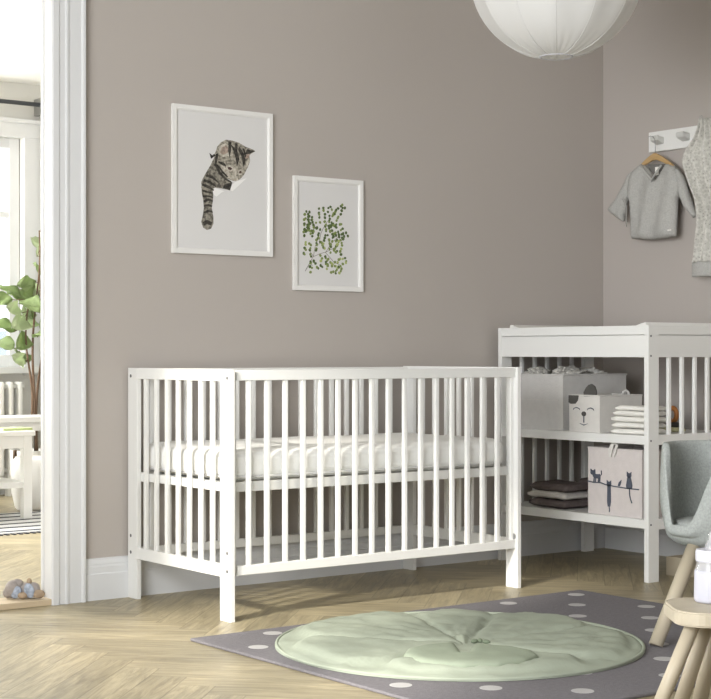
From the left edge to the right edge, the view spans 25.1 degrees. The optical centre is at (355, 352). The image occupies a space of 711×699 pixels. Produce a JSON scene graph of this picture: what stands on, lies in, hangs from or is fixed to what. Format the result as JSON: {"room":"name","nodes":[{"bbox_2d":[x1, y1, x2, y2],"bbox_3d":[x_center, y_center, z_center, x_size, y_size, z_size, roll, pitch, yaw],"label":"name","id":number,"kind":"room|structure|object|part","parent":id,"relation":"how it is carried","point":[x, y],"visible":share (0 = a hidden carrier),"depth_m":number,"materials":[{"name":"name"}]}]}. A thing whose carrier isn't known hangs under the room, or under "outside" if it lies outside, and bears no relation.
{"room":"children's room","nodes":[
{"label":"children's room","id":0,"kind":"room"},
{"bbox_2d":[0,0,40,84],"bbox_3d":[-1.398,-1.666,7.688,5.400,0.100,3.966,0,0,-37],"label":"ceiling","id":1,"kind":"structure","parent":0,"point":[20,20],"depth_m":8.29,"materials":[{"name":"white paint"}]},
{"bbox_2d":[0,81,40,467],"bbox_3d":[-2.564,-0.386,9.241,5.400,2.460,0.120,0,0,-37],"label":"wall","id":2,"kind":"structure","parent":0,"point":[8,90],"depth_m":9.60,"materials":[{"name":"white paint"}]},
{"bbox_2d":[0,473,11,494],"bbox_3d":[-2.523,0.774,9.187,5.400,0.140,0.016,0,0,-37],"label":"baseboard","id":3,"kind":"structure","parent":2,"relation":"attached to","point":[2,491],"depth_m":9.50,"materials":[{"name":"white paint"}]},
{"bbox_2d":[0,117,40,374],"bbox_3d":[-2.569,-0.631,9.131,1.720,1.530,0.190,0,0,-37],"label":"window","id":4,"kind":"structure","parent":2,"relation":"in","point":[29,130],"depth_m":9.58,"materials":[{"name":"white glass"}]},
{"bbox_3d":[-2.614,-0.601,9.191,1.450,1.370,0.040,0,0,-37],"label":"sash","id":5,"kind":"part","parent":4,"relation":"part of","materials":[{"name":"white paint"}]},
{"bbox_2d":[0,98,40,115],"bbox_3d":[-2.628,-1.476,9.047,1.865,0.100,0.114,0,0,-37],"label":"curtain rod","id":6,"kind":"object","parent":2,"relation":"attached to","point":[37,102],"visible":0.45,"depth_m":9.50,"materials":[{"name":"grey metal"}]},
{"bbox_3d":[-2.610,-1.481,9.007,1.845,0.026,0.026,0,0,-37],"label":"rod","id":7,"kind":"part","parent":6,"relation":"part of","materials":[{"name":"grey metal"}]},
{"bbox_2d":[0,494,40,597],"bbox_3d":[-1.375,0.844,7.658,5.400,0.001,4.040,0,0,-37],"label":"floor","id":8,"kind":"structure","parent":0,"point":[20,554],"depth_m":6.64,"materials":[{"name":"brown wood"}]},
{"bbox_2d":[0,382,24,495],"bbox_3d":[-2.529,0.508,9.036,1.410,0.672,0.070,0,0,-37],"label":"radiator","id":9,"kind":"object","parent":8,"relation":"on","point":[18,387],"visible":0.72,"depth_m":9.38,"materials":[{"name":"white metal"}]},
{"bbox_2d":[0,230,40,469],"bbox_3d":[-1.851,0.013,9.274,0.541,1.662,0.370,0,0,-37],"label":"fig tree","id":10,"kind":"object","parent":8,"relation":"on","point":[28,296],"visible":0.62,"depth_m":9.22,"materials":[{"name":"green plant"}]},
{"bbox_3d":[-1.872,0.704,9.261,0.260,0.280,0.260,0,0,-37],"label":"pot","id":11,"kind":"part","parent":10,"relation":"part of","materials":[{"name":"white ceramic"}]},
{"bbox_3d":[-1.881,0.144,9.228,0.046,0.901,0.066,0,0,7],"label":"stem","id":12,"kind":"part","parent":10,"relation":"part of","materials":[{"name":"brown plant"}]},
{"bbox_3d":[-1.854,-0.056,9.271,0.053,1.301,0.053,0,0,-37],"label":"stem","id":13,"kind":"part","parent":10,"relation":"part of","materials":[{"name":"brown plant"}]},
{"bbox_3d":[-1.838,0.069,9.284,0.055,1.051,0.034,0,0,-9],"label":"stem","id":14,"kind":"part","parent":10,"relation":"part of","materials":[{"name":"brown plant"}]},
{"bbox_2d":[0,511,40,535],"bbox_3d":[-1.703,0.839,7.853,1.311,0.008,0.895,0,0,-37],"label":"striped rug","id":15,"kind":"object","parent":8,"relation":"on","point":[10,523],"visible":0.16,"depth_m":7.77,"materials":[{"name":"white fabric"}]},
{"bbox_2d":[0,430,34,518],"bbox_3d":[-2.044,0.614,8.055,0.667,0.441,0.562,0,0,-37],"label":"side table","id":16,"kind":"object","parent":15,"relation":"on","point":[22,439],"visible":0.98,"depth_m":8.01,"materials":[{"name":"white paint"}]},
{"bbox_2d":[0,477,22,488],"bbox_3d":[-2.037,0.664,8.056,0.620,0.030,0.508,0,0,-37],"label":"shelf","id":17,"kind":"object","parent":16,"relation":"attached to","point":[5,483],"depth_m":8.00,"materials":[{"name":"white paint"}]},
{"bbox_2d":[0,427,32,430],"bbox_3d":[-1.740,0.388,8.110,0.160,0.012,0.120,0,0,-37],"label":"book","id":18,"kind":"object","parent":16,"relation":"on","point":[1,428],"visible":1,"depth_m":8.07,"materials":[{"name":"green paper"}]},
{"bbox_3d":[-1.657,0.626,8.037,0.045,0.417,0.045,0,0,-37],"label":"leg","id":19,"kind":"part","parent":16,"relation":"part of","materials":[{"name":"white paint"}]},
{"bbox_2d":[0,414,40,430],"bbox_3d":[-2.066,0.598,8.703,1.350,0.492,0.300,0,0,-37],"label":"bench","id":20,"kind":"object","parent":8,"relation":"on","point":[32,421],"visible":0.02,"depth_m":8.73,"materials":[{"name":"white paint"}]},
{"bbox_3d":[-2.066,0.367,8.703,1.350,0.030,0.300,0,0,-37],"label":"seat","id":21,"kind":"part","parent":20,"relation":"part of","materials":[{"name":"white paint"}]},
{"bbox_2d":[10,450,40,510],"bbox_3d":[-1.734,0.684,8.591,0.244,0.319,0.244,0,0,-37],"label":"plant pot","id":22,"kind":"object","parent":8,"relation":"on","point":[36,459],"visible":0.36,"depth_m":8.49,"materials":[{"name":"white ceramic"}]},
{"bbox_2d":[86,0,602,558],"bbox_3d":[-1.115,-0.806,5.329,5.620,3.300,0.074,0,0,-37],"label":"wall","id":23,"kind":"structure","parent":0,"point":[478,160],"depth_m":6.09,"materials":[{"name":"grey paint"}]},
{"bbox_2d":[0,597,51,610],"bbox_3d":[-1.501,0.834,5.045,1.130,0.021,0.128,0,0,-37],"label":"trim","id":24,"kind":"structure","parent":23,"relation":"attached to","point":[5,603],"depth_m":5.29,"materials":[{"name":"brown wood"}]},
{"bbox_2d":[3,578,44,598],"bbox_3d":[-1.110,0.789,5.347,0.140,0.066,0.064,0,0,-7],"label":"plush toy","id":25,"kind":"object","parent":24,"relation":"on","point":[16,588],"visible":1,"depth_m":5.33,"materials":[{"name":"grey fabric"}]},
{"bbox_2d":[41,0,47,597],"bbox_3d":[-1.043,-0.331,5.388,0.011,2.350,0.070,0,0,-37],"label":"trim","id":26,"kind":"structure","parent":23,"relation":"attached to","point":[44,3],"depth_m":5.39,"materials":[{"name":"white paint"}]},
{"bbox_2d":[48,0,85,605],"bbox_3d":[-0.970,-0.381,5.376,0.126,2.450,0.036,0,0,-37],"label":"trim","id":27,"kind":"structure","parent":23,"relation":"attached to","point":[66,18],"depth_m":5.36,"materials":[{"name":"white paint"}]},
{"bbox_2d":[171,103,272,256],"bbox_3d":[-0.477,-0.615,5.752,0.423,0.526,0.014,0,0,-37],"label":"framed picture","id":28,"kind":"object","parent":23,"relation":"attached to","point":[222,159],"visible":1,"depth_m":5.75,"materials":[{"name":"white"}]},
{"bbox_2d":[292,175,362,291],"bbox_3d":[-0.102,-0.446,6.033,0.322,0.426,0.014,0,0,-37],"label":"framed picture","id":29,"kind":"object","parent":23,"relation":"attached to","point":[327,213],"visible":1,"depth_m":6.03,"materials":[{"name":"white"}]},
{"bbox_2d":[86,519,604,601],"bbox_3d":[0.079,0.773,6.169,2.503,0.142,0.016,0,0,-37],"label":"baseboard","id":30,"kind":"structure","parent":23,"relation":"attached to","point":[106,577],"depth_m":5.97,"materials":[{"name":"white paint"}]},
{"bbox_2d":[0,548,710,698],"bbox_3d":[0.888,0.844,2.730,5.500,0.001,6.560,0,0,-37],"label":"floor","id":31,"kind":"structure","parent":0,"point":[127,647],"depth_m":5.03,"materials":[{"name":"brown wood"}]},
{"bbox_2d":[128,366,520,622],"bbox_3d":[-0.096,0.448,5.616,1.231,0.792,0.658,0,0,-37],"label":"crib","id":32,"kind":"object","parent":31,"relation":"on","point":[228,488],"visible":0.98,"depth_m":5.42,"materials":[{"name":"white paint"}]},
{"bbox_3d":[-0.759,0.448,5.490,0.017,0.792,0.063,0,0,-37],"label":"leg","id":33,"kind":"part","parent":32,"relation":"part of","materials":[{"name":"white paint"}]},
{"bbox_3d":[-0.581,0.071,5.252,0.016,0.038,0.534,0,0,-37],"label":"rail","id":34,"kind":"part","parent":32,"relation":"part of","materials":[{"name":"white paint"}]},
{"bbox_3d":[-0.581,0.686,5.252,0.016,0.040,0.534,0,0,-37],"label":"rail","id":35,"kind":"part","parent":32,"relation":"part of","materials":[{"name":"white paint"}]},
{"bbox_3d":[-0.402,0.448,5.014,0.017,0.792,0.063,0,0,-37],"label":"leg","id":36,"kind":"part","parent":32,"relation":"part of","materials":[{"name":"white paint"}]},
{"bbox_3d":[-0.273,0.686,5.868,1.178,0.030,0.020,0,0,-37],"label":"rail","id":37,"kind":"part","parent":32,"relation":"part of","materials":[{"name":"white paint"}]},
{"bbox_3d":[-0.275,0.071,5.866,1.182,0.033,0.020,0,0,-37],"label":"rail","id":38,"kind":"part","parent":32,"relation":"part of","materials":[{"name":"white paint"}]},
{"bbox_3d":[-0.096,0.426,5.616,1.196,0.032,0.558,0,0,-37],"label":"mattress","id":39,"kind":"part","parent":32,"relation":"part of","materials":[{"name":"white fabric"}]},
{"bbox_2d":[149,433,502,480],"bbox_3d":[-0.098,0.357,5.619,1.172,0.105,0.586,0,0,-37],"label":"mattress","id":40,"kind":"object","parent":32,"relation":"on","point":[257,444],"visible":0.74,"depth_m":5.39,"materials":[{"name":"white fabric"}]},
{"bbox_3d":[0.095,0.071,5.374,1.182,0.033,0.020,0,0,-37],"label":"rail","id":41,"kind":"part","parent":32,"relation":"part of","materials":[{"name":"white paint"}]},
{"bbox_3d":[0.097,0.686,5.375,1.178,0.030,0.020,0,0,-37],"label":"rail","id":42,"kind":"part","parent":32,"relation":"part of","materials":[{"name":"white paint"}]},
{"bbox_3d":[0.211,0.448,6.218,0.017,0.792,0.063,0,0,-37],"label":"leg","id":43,"kind":"part","parent":32,"relation":"part of","materials":[{"name":"white paint"}]},
{"bbox_3d":[0.389,0.071,5.980,0.016,0.038,0.534,0,0,-37],"label":"rail","id":44,"kind":"part","parent":32,"relation":"part of","materials":[{"name":"white paint"}]},
{"bbox_3d":[0.389,0.686,5.980,0.016,0.040,0.534,0,0,-37],"label":"rail","id":45,"kind":"part","parent":32,"relation":"part of","materials":[{"name":"white paint"}]},
{"bbox_3d":[0.568,0.448,5.742,0.017,0.792,0.063,0,0,-37],"label":"leg","id":46,"kind":"part","parent":32,"relation":"part of","materials":[{"name":"white paint"}]},
{"bbox_2d":[190,590,695,698],"bbox_3d":[0.550,0.839,4.618,1.592,0.009,1.325,0,0,-37],"label":"rug","id":47,"kind":"object","parent":31,"relation":"on","point":[642,677],"visible":0.43,"depth_m":4.30,"materials":[{"name":"grey fabric"}]},
{"bbox_2d":[275,608,645,681],"bbox_3d":[0.296,0.813,4.570,1.051,0.040,1.051,0,0,14],"label":"play mat","id":48,"kind":"object","parent":47,"relation":"on","point":[459,645],"visible":1,"depth_m":4.39,"materials":[{"name":"green fabric"}]},
{"bbox_2d":[403,643,538,666],"bbox_3d":[0.299,0.806,4.251,0.326,0.026,0.322,0,0,-37],"label":"cushion","id":49,"kind":"object","parent":48,"relation":"on","point":[428,654],"depth_m":4.19,"materials":[{"name":"green fabric"}]},
{"bbox_3d":[0.346,0.803,4.439,0.042,0.012,0.045,0,0,-37],"label":"knotted cord","id":50,"kind":"part","parent":48,"relation":"part of","materials":[{"name":"green fabric"}]},
{"bbox_2d":[649,440,710,646],"bbox_3d":[1.115,0.545,4.721,0.429,0.577,0.569,0,0,17],"label":"chair","id":51,"kind":"object","parent":47,"relation":"on","point":[685,469],"visible":0.95,"depth_m":4.69,"materials":[{"name":"grey fabric"}]},
{"bbox_3d":[0.920,0.683,4.580,0.213,0.301,0.045,0,0,-37],"label":"leg","id":52,"kind":"part","parent":51,"relation":"part of","materials":[{"name":"brown wood"}]},
{"bbox_2d":[673,516,693,525],"bbox_3d":[1.089,0.508,4.710,0.304,0.036,0.304,0,0,-37],"label":"seat cushion","id":53,"kind":"object","parent":51,"relation":"on","point":[677,520],"depth_m":4.70,"materials":[{"name":"grey fabric"}]},
{"bbox_3d":[1.082,0.683,4.923,0.043,0.301,0.213,0,0,-2],"label":"leg","id":54,"kind":"part","parent":51,"relation":"part of","materials":[{"name":"wood"}]},
{"bbox_2d":[498,325,710,582],"bbox_3d":[1.038,0.372,6.331,0.528,0.944,0.821,0,0,-37],"label":"table","id":55,"kind":"object","parent":31,"relation":"on","point":[650,342],"visible":0.67,"depth_m":6.03,"materials":[{"name":"white paint"}]},
{"bbox_3d":[0.609,0.372,6.509,0.056,0.944,0.022,0,0,-37],"label":"leg","id":56,"kind":"part","parent":55,"relation":"part of","materials":[{"name":"white paint"}]},
{"bbox_2d":[529,497,587,508],"bbox_3d":[0.821,0.596,6.366,0.163,0.036,0.206,0,0,-37],"label":"folded towel","id":57,"kind":"object","parent":55,"relation":"on","point":[540,501],"visible":0.81,"depth_m":6.30,"materials":[{"name":"fabric"}]},
{"bbox_2d":[527,490,587,499],"bbox_3d":[0.817,0.565,6.373,0.158,0.032,0.215,0,0,-37],"label":"folded towel","id":58,"kind":"object","parent":57,"relation":"on","point":[534,493],"visible":0.82,"depth_m":6.30,"materials":[{"name":"white fabric"}]},
{"bbox_2d":[530,479,587,492],"bbox_3d":[0.823,0.532,6.368,0.156,0.037,0.210,0,0,-37],"label":"folded towel","id":59,"kind":"object","parent":58,"relation":"on","point":[558,485],"visible":0.92,"depth_m":6.31,"materials":[{"name":"fabric"}]},
{"bbox_2d":[521,373,627,429],"bbox_3d":[0.872,0.195,6.493,0.370,0.221,0.297,0,0,-37],"label":"storage box","id":60,"kind":"object","parent":55,"relation":"on","point":[544,397],"visible":0.63,"depth_m":6.36,"materials":[{"name":"grey fabric"}]},
{"bbox_2d":[524,366,550,373],"bbox_3d":[0.743,0.076,6.508,0.103,0.042,0.116,0,0,33],"label":"folded garment","id":61,"kind":"object","parent":60,"relation":"in","point":[537,370],"visible":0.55,"depth_m":6.48,"materials":[{"name":"white fabric"}]},
{"bbox_2d":[551,365,588,373],"bbox_3d":[0.861,0.075,6.414,0.194,0.046,0.130,0,0,-37],"label":"folded garment","id":62,"kind":"object","parent":60,"relation":"in","point":[572,369],"visible":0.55,"depth_m":6.37,"materials":[{"name":"white fabric"}]},
{"bbox_2d":[580,367,606,373],"bbox_3d":[0.951,0.077,6.553,0.104,0.039,0.207,0,0,-37],"label":"folded garment","id":63,"kind":"object","parent":60,"relation":"in","point":[591,370],"visible":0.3,"depth_m":6.50,"materials":[{"name":"white fabric"}]},
{"bbox_2d":[502,502,662,528],"bbox_3d":[1.037,0.631,6.332,0.522,0.033,0.776,0,0,-37],"label":"shelf","id":64,"kind":"object","parent":55,"relation":"attached to","point":[650,521],"depth_m":6.11,"materials":[{"name":"white paint"}]},
{"bbox_3d":[0.987,0.372,6.793,0.056,0.944,0.022,0,0,-37],"label":"leg","id":65,"kind":"part","parent":55,"relation":"part of","materials":[{"name":"white paint"}]},
{"bbox_2d":[568,384,642,432],"bbox_3d":[0.973,0.213,6.207,0.242,0.186,0.169,0,0,-37],"label":"storage box","id":66,"kind":"object","parent":55,"relation":"on","point":[590,411],"visible":0.8,"depth_m":6.12,"materials":[{"name":"white fabric"}]},
{"bbox_2d":[502,428,710,444],"bbox_3d":[1.037,0.323,6.332,0.522,0.033,0.776,0,0,-37],"label":"shelf","id":67,"kind":"object","parent":55,"relation":"attached to","point":[651,436],"depth_m":6.03,"materials":[{"name":"white paint"}]},
{"bbox_3d":[1.037,-0.067,6.332,0.484,0.012,0.778,0,0,-37],"label":"panel","id":68,"kind":"part","parent":55,"relation":"part of","materials":[{"name":"white paint"}]},
{"bbox_2d":[510,322,710,327],"bbox_3d":[1.037,-0.093,6.332,0.468,0.039,0.772,0,0,-37],"label":"changing pad","id":69,"kind":"object","parent":55,"relation":"on","point":[644,323],"visible":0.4,"depth_m":6.07,"materials":[{"name":"white"}]},
{"bbox_2d":[587,444,661,518],"bbox_3d":[1.072,0.478,6.085,0.258,0.273,0.282,0,0,-37],"label":"storage box","id":70,"kind":"object","parent":55,"relation":"on","point":[615,481],"visible":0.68,"depth_m":6.00,"materials":[{"name":"white fabric"}]},
{"bbox_3d":[0.971,0.368,6.010,0.004,0.052,0.050,0,0,-37],"label":"handle","id":71,"kind":"part","parent":70,"relation":"part of","materials":[{"name":"white fabric"}]},
{"bbox_2d":[610,428,665,434],"bbox_3d":[1.063,0.294,5.986,0.129,0.022,0.177,0,0,-37],"label":"cloth","id":72,"kind":"object","parent":55,"relation":"on","point":[634,431],"visible":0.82,"depth_m":5.95,"materials":[{"name":"white fabric"}]},
{"bbox_2d":[612,422,665,428],"bbox_3d":[1.065,0.272,5.989,0.128,0.022,0.172,0,0,-37],"label":"cloth","id":73,"kind":"object","parent":72,"relation":"on","point":[617,424],"visible":0.81,"depth_m":5.95,"materials":[{"name":"white fabric"}]},
{"bbox_2d":[611,416,665,422],"bbox_3d":[1.066,0.249,5.983,0.132,0.023,0.173,0,0,-37],"label":"cloth","id":74,"kind":"object","parent":73,"relation":"on","point":[616,418],"visible":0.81,"depth_m":5.94,"materials":[{"name":"white fabric"}]},
{"bbox_2d":[613,410,665,416],"bbox_3d":[1.066,0.228,5.985,0.130,0.022,0.163,0,0,-37],"label":"cloth","id":75,"kind":"object","parent":74,"relation":"on","point":[625,412],"visible":0.8,"depth_m":5.95,"materials":[{"name":"white fabric"}]},
{"bbox_2d":[615,405,665,410],"bbox_3d":[1.071,0.207,5.982,0.124,0.020,0.153,0,0,-37],"label":"cloth","id":76,"kind":"object","parent":75,"relation":"on","point":[620,407],"visible":0.82,"depth_m":5.95,"materials":[{"name":"white fabric"}]},
{"bbox_3d":[1.088,0.372,5.871,0.056,0.944,0.022,0,0,-37],"label":"leg","id":77,"kind":"part","parent":55,"relation":"part of","materials":[{"name":"white paint"}]},
{"bbox_3d":[1.277,0.632,6.013,0.416,0.039,0.020,0,0,-37],"label":"rail","id":78,"kind":"part","parent":55,"relation":"part of","materials":[{"name":"white paint"}]},
{"bbox_2d":[665,406,678,426],"bbox_3d":[1.245,0.257,6.275,0.056,0.097,0.056,0,0,1],"label":"wooden toy","id":79,"kind":"object","parent":55,"relation":"on","point":[674,423],"visible":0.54,"depth_m":6.25,"materials":[{"name":"orange wood"}]},
{"bbox_2d":[661,427,685,431],"bbox_3d":[1.224,0.297,6.171,0.063,0.016,0.085,0,0,-37],"label":"folded cloth","id":80,"kind":"object","parent":55,"relation":"on","point":[673,429],"visible":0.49,"depth_m":6.14,"materials":[{"name":"beige fabric"}]},
{"bbox_3d":[1.277,0.322,6.013,0.416,0.038,0.020,0,0,-37],"label":"rail","id":81,"kind":"part","parent":55,"relation":"part of","materials":[{"name":"white paint"}]},
{"bbox_3d":[1.012,0.592,6.428,0.185,0.045,0.170,0,0,-37],"label":"folded towel","id":82,"kind":"object","parent":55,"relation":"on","visible":0},
{"bbox_3d":[1.011,0.560,6.427,0.184,0.022,0.167,0,0,-37],"label":"folded towel","id":83,"kind":"object","parent":82,"relation":"on","visible":0},
{"bbox_2d":[576,477,587,482],"bbox_3d":[1.012,0.526,6.427,0.185,0.045,0.171,0,0,-37],"label":"folded towel","id":84,"kind":"object","parent":83,"relation":"on","point":[583,480],"visible":0.04,"depth_m":6.42,"materials":[{"name":"grey fabric"}]},
{"bbox_2d":[654,597,710,698],"bbox_3d":[0.881,0.703,3.571,0.532,0.281,0.255,0,0,0],"label":"wooden stool","id":85,"kind":"object","parent":31,"relation":"on","point":[693,647],"visible":1,"depth_m":3.56,"materials":[{"name":"brown wood"}]},
{"bbox_3d":[0.687,0.715,3.498,0.146,0.258,0.037,0,0,-14],"label":"leg","id":86,"kind":"part","parent":85,"relation":"part of","materials":[{"name":"brown wood"}]},
{"bbox_3d":[0.900,0.579,3.560,0.404,0.032,0.234,0,0,0],"label":"seat","id":87,"kind":"part","parent":85,"relation":"part of","materials":[{"name":"brown wood"}]},
{"bbox_3d":[0.751,0.716,3.585,0.092,0.256,0.090,0,0,-37],"label":"leg","id":88,"kind":"part","parent":85,"relation":"part of","materials":[{"name":"brown wood"}]},
{"bbox_3d":[0.805,0.716,3.660,0.092,0.255,0.036,0,0,44],"label":"leg","id":89,"kind":"part","parent":85,"relation":"part of","materials":[{"name":"brown wood"}]},
{"bbox_2d":[694,547,710,603],"bbox_3d":[0.805,0.483,3.605,0.081,0.160,0.081,0,0,-37],"label":"baby bottle","id":90,"kind":"object","parent":85,"relation":"on","point":[702,576],"visible":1,"depth_m":3.58,"materials":[{"name":"white plastic"}]},
{"bbox_2d":[666,555,700,577],"bbox_3d":[1.312,0.808,6.094,0.260,0.072,0.102,0,0,-37],"label":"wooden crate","id":91,"kind":"object","parent":31,"relation":"on","point":[672,562],"visible":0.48,"depth_m":6.03,"materials":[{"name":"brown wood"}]},
{"bbox_2d":[603,0,710,445],"bbox_3d":[3.077,-0.806,4.351,0.110,3.300,6.524,0,0,-37],"label":"wall","id":92,"kind":"structure","parent":0,"point":[657,67],"depth_m":6.70,"materials":[{"name":"grey paint"}]},
{"bbox_2d":[605,524,685,555],"bbox_3d":[3.034,0.773,4.304,0.016,0.142,6.500,0,0,-37],"label":"baseboard","id":93,"kind":"structure","parent":92,"relation":"attached to","point":[623,538],"depth_m":6.76,"materials":[{"name":"white paint"}]},
{"bbox_2d":[649,126,696,152],"bbox_3d":[1.399,-0.880,6.443,0.061,0.084,0.604,0,0,-37],"label":"wall hook rack","id":94,"kind":"object","parent":92,"relation":"attached to","point":[679,138],"visible":0.77,"depth_m":6.59,"materials":[{"name":"white paint"}]},
{"bbox_2d":[641,136,673,165],"bbox_3d":[1.237,-0.825,6.600,0.013,0.148,0.210,0,0,-37],"label":"clothes hanger","id":95,"kind":"object","parent":94,"relation":"hanging from","point":[654,156],"visible":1,"depth_m":6.59,"materials":[{"name":"brown wood"}]},
{"bbox_2d":[608,164,695,239],"bbox_3d":[1.215,-0.628,6.610,0.050,0.321,0.488,0,0,-37],"label":"shirt","id":96,"kind":"object","parent":95,"relation":"hanging from","point":[653,192],"visible":1,"depth_m":6.58,"materials":[{"name":"grey fabric"}]},
{"bbox_2d":[682,115,710,276],"bbox_3d":[1.394,-0.626,6.342,0.051,0.643,0.265,0,0,-37],"label":"baby romper","id":97,"kind":"object","parent":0,"point":[696,159],"visible":1,"depth_m":6.36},
{"bbox_3d":[0.877,-2.506,2.702,5.650,0.100,6.730,0,0,-37],"label":"ceiling","id":98,"kind":"structure","parent":0,"visible":0},
{"bbox_2d":[473,0,637,59],"bbox_3d":[0.653,-1.707,5.200,0.555,1.498,0.555,0,0,-37],"label":"pendant lamp","id":99,"kind":"object","parent":98,"relation":"hanging from","point":[540,29],"visible":1,"depth_m":5.06,"materials":[{"name":"white paper"}]},
{"label":"outside","id":100,"kind":"structure","parent":0,"visible":0},
{"bbox_2d":[0,218,6,366],"bbox_3d":[-12.511,2.194,29.147,17.400,9.300,8.500,0,0,-37],"label":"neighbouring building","id":101,"kind":"structure","parent":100,"point":[3,221],"depth_m":28.82,"materials":[{"name":"white"}]},
{"bbox_3d":[-6.341,0.244,28.759,0.660,1.260,0.030,0,0,-37],"label":"pane","id":102,"kind":"part","parent":101,"relation":"part of","materials":[{"name":"clear glass"}]}
]}

